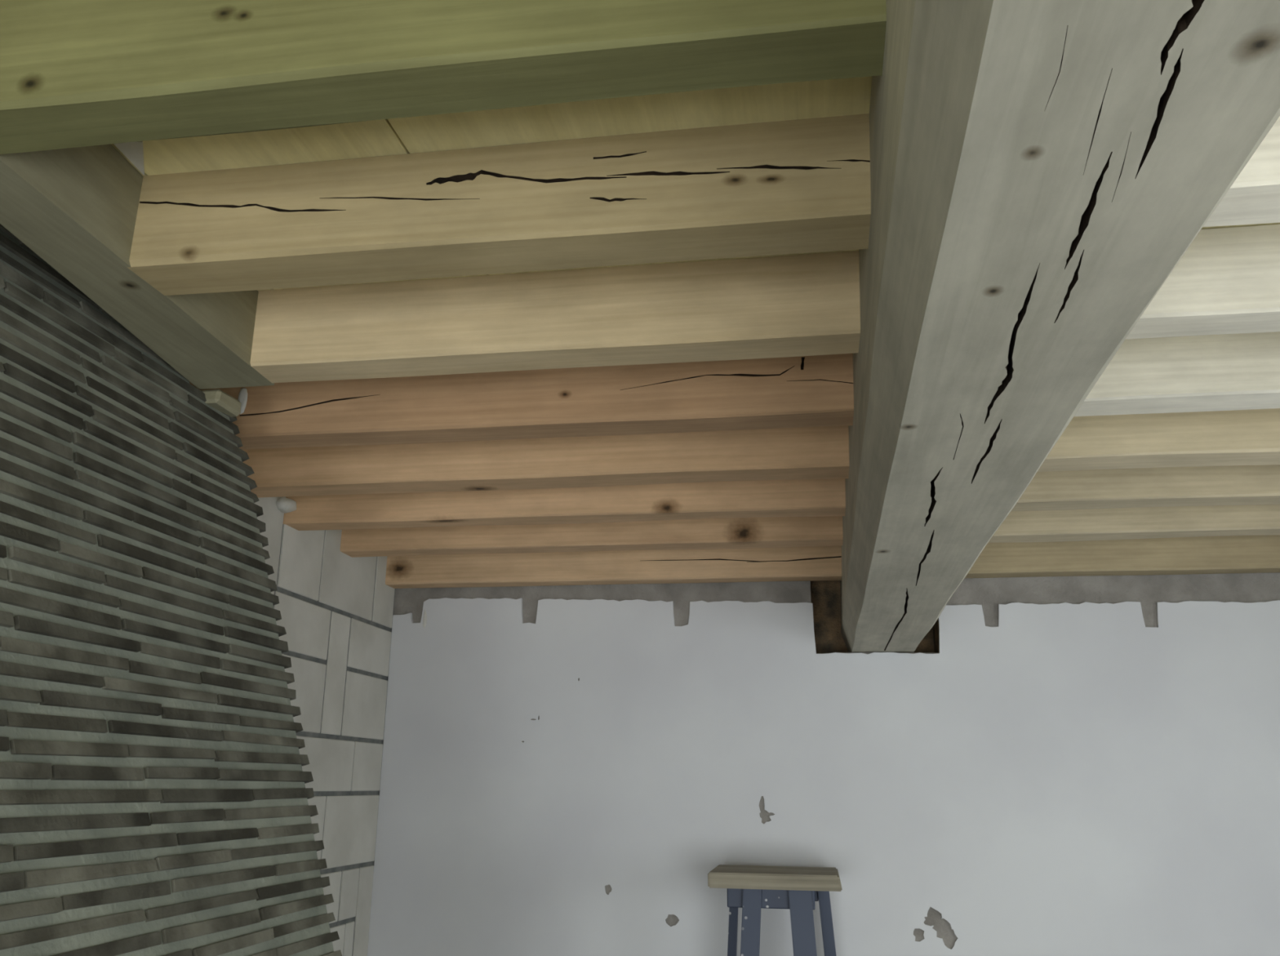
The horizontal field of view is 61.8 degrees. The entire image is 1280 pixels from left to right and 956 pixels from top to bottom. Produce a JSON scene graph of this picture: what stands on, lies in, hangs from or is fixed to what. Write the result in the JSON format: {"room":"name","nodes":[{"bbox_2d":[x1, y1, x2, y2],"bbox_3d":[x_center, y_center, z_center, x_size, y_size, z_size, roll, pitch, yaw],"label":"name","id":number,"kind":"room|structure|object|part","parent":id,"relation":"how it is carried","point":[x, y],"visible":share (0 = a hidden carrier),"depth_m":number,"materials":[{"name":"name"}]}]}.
{"room":"room under renovation","nodes":[
{"label":"room under renovation","id":0,"kind":"room"},
{"bbox_2d":[253,496,395,955],"bbox_3d":[-1.834,0.571,1.389,0.352,2.626,6.752,-2,-16,9],"label":"wall","id":1,"kind":"structure","parent":0,"point":[335,607],"depth_m":4.22,"materials":[{"name":"grey stone"}]},
{"bbox_2d":[111,75,1279,290],"bbox_3d":[0.594,-0.687,1.550,5.075,0.064,7.156,-2,-16,9],"label":"ceiling","id":2,"kind":"structure","parent":0,"point":[786,101],"depth_m":1.81,"materials":[{"name":"brown wood"}]},
{"bbox_2d":[0,0,886,154],"bbox_3d":[-0.326,-0.601,1.458,1.294,0.185,0.116,-2,-16,9],"label":"joist","id":3,"kind":"object","parent":2,"relation":"attached to","point":[73,73],"visible":0.99,"depth_m":1.41,"materials":[{"name":"green wood"}]},
{"bbox_2d":[127,113,871,295],"bbox_3d":[-0.263,-0.473,1.900,1.319,0.184,0.134,-2,-16,9],"label":"joist","id":4,"kind":"object","parent":2,"relation":"attached to","point":[799,185],"visible":0.99,"depth_m":1.84,"materials":[{"name":"brown wood"}]},
{"bbox_2d":[189,353,853,449],"bbox_3d":[-0.451,-0.204,2.848,2.009,0.186,0.138,-2,-16,9],"label":"joist","id":5,"kind":"object","parent":2,"relation":"attached to","point":[816,390],"visible":0.81,"depth_m":2.76,"materials":[{"name":"brown wood"}]},
{"bbox_2d":[242,426,848,497],"bbox_3d":[-0.372,-0.070,3.312,2.009,0.186,0.142,-2,-16,9],"label":"joist","id":6,"kind":"object","parent":2,"relation":"attached to","point":[804,453],"visible":0.66,"depth_m":3.23,"materials":[{"name":"beige wood"}]},
{"bbox_2d":[249,250,860,382],"bbox_3d":[-0.199,-0.344,2.350,1.344,0.186,0.122,-2,-16,9],"label":"joist","id":7,"kind":"object","parent":2,"relation":"attached to","point":[806,304],"visible":0.98,"depth_m":2.29,"materials":[{"name":"wood"}]},
{"bbox_2d":[275,479,845,530],"bbox_3d":[-0.309,0.050,3.726,2.025,0.186,0.197,-2,-16,9],"label":"joist","id":8,"kind":"object","parent":2,"relation":"attached to","point":[808,497],"visible":0.73,"depth_m":3.69,"materials":[{"name":"beige wood"}]},
{"bbox_2d":[340,515,843,557],"bbox_3d":[-0.218,0.189,4.210,2.009,0.186,0.125,-2,-16,9],"label":"joist","id":9,"kind":"object","parent":2,"relation":"attached to","point":[778,531],"visible":0.67,"depth_m":4.14,"materials":[{"name":"beige wood"}]},
{"bbox_2d":[385,545,841,588],"bbox_3d":[-0.143,0.341,4.649,2.009,0.232,0.116,-2,-16,9],"label":"joist","id":10,"kind":"object","parent":2,"relation":"attached to","point":[814,563],"visible":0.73,"depth_m":4.58,"materials":[{"name":"beige wood"}]},
{"bbox_2d":[964,534,1279,577],"bbox_3d":[2.222,0.261,4.269,2.228,0.233,0.115,-2,-16,9],"label":"joist","id":11,"kind":"object","parent":2,"relation":"attached to","point":[1224,554],"visible":0.58,"depth_m":4.25,"materials":[{"name":"brown wood"}]},
{"bbox_2d":[987,504,1279,542],"bbox_3d":[2.146,0.109,3.829,2.228,0.187,0.126,-2,-16,9],"label":"joist","id":12,"kind":"object","parent":2,"relation":"attached to","point":[1144,522],"visible":0.54,"depth_m":3.83,"materials":[{"name":"brown wood"}]},
{"bbox_2d":[1011,464,1279,511],"bbox_3d":[2.069,-0.021,3.378,2.228,0.187,0.125,-2,-16,9],"label":"joist","id":13,"kind":"object","parent":2,"relation":"attached to","point":[1229,485],"visible":0.56,"depth_m":3.39,"materials":[{"name":"brown wood"}]},
{"bbox_2d":[1037,408,1279,471],"bbox_3d":[1.993,-0.151,2.930,2.228,0.186,0.145,-2,-16,9],"label":"joist","id":14,"kind":"object","parent":2,"relation":"attached to","point":[1237,437],"visible":0.56,"depth_m":2.95,"materials":[{"name":"brown wood"}]},
{"bbox_2d":[1074,331,1279,416],"bbox_3d":[1.915,-0.282,2.473,2.228,0.185,0.128,-2,-16,9],"label":"joist","id":15,"kind":"object","parent":2,"relation":"attached to","point":[1242,371],"visible":0.5,"depth_m":2.51,"materials":[{"name":"brown wood"}]},
{"bbox_2d":[1125,224,1279,339],"bbox_3d":[1.838,-0.412,2.022,2.228,0.185,0.123,-2,-16,9],"label":"joist","id":16,"kind":"object","parent":2,"relation":"attached to","point":[1227,281],"visible":0.43,"depth_m":2.08,"materials":[{"name":"brown wood"}]},
{"bbox_2d":[1203,115,1279,226],"bbox_3d":[1.762,-0.541,1.577,2.228,0.185,0.133,-2,-16,9],"label":"joist","id":17,"kind":"object","parent":2,"relation":"attached to","point":[1254,196],"visible":0.17,"depth_m":1.65,"materials":[{"name":"brown wood"}]},
{"bbox_2d":[367,572,1279,955],"bbox_3d":[1.124,1.466,4.390,5.075,2.626,0.422,-2,-16,9],"label":"wall","id":18,"kind":"structure","parent":0,"point":[1088,765],"depth_m":4.32,"materials":[{"name":"white paint"}]},
{"bbox_2d":[840,0,1279,653],"bbox_3d":[0.489,-0.386,1.545,0.303,0.532,6.636,-2,-16,9],"label":"beam","id":19,"kind":"structure","parent":18,"relation":"attached to","point":[1040,170],"depth_m":1.11,"materials":[{"name":"grey wood"}]},
{"bbox_3d":[0.557,1.855,0.786,5.075,0.120,7.086,-2,-16,9],"label":"floor","id":20,"kind":"structure","parent":0,"visible":0},
{"bbox_2d":[0,223,342,955],"bbox_3d":[-1.163,0.629,1.445,0.946,2.560,1.907,-2,-16,9],"label":"stone wall","id":21,"kind":"structure","parent":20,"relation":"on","point":[154,796],"depth_m":1.90,"materials":[{"name":"stone"}]},
{"bbox_2d":[0,143,274,389],"bbox_3d":[-0.977,-0.536,1.709,0.188,0.183,1.737,0,-16,2],"label":"beam","id":22,"kind":"structure","parent":21,"relation":"attached to","point":[76,208],"depth_m":1.92,"materials":[{"name":"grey wood"}]},
{"bbox_2d":[707,864,842,955],"bbox_3d":[0.501,2.002,3.714,0.525,1.208,0.500,-2,-16,9],"label":"stool","id":23,"kind":"object","parent":20,"relation":"on","point":[751,888],"visible":1,"depth_m":3.71,"materials":[{"name":"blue wood"}]},
{"bbox_3d":[0.325,2.087,3.926,0.050,1.158,0.144,12,-19,-34],"label":"leg","id":24,"kind":"part","parent":23,"relation":"part of","materials":[{"name":"blue paint"}]},
{"bbox_3d":[0.348,1.978,3.545,0.166,1.158,0.067,15,-22,-41],"label":"leg","id":25,"kind":"part","parent":23,"relation":"part of","materials":[{"name":"blue paint"}]},
{"bbox_3d":[0.495,1.449,3.883,0.462,0.050,0.422,-2,-16,9],"label":"seat","id":26,"kind":"part","parent":23,"relation":"part of","materials":[{"name":"brown wood"}]},
{"bbox_3d":[0.576,1.970,3.508,0.076,1.158,0.182,10,-18,-29],"label":"leg","id":27,"kind":"part","parent":23,"relation":"part of","materials":[{"name":"blue paint"}]},
{"bbox_3d":[0.725,2.074,3.861,0.169,1.158,0.055,9,-18,-27],"label":"leg","id":28,"kind":"part","parent":23,"relation":"part of","materials":[{"name":"blue paint"}]}
]}

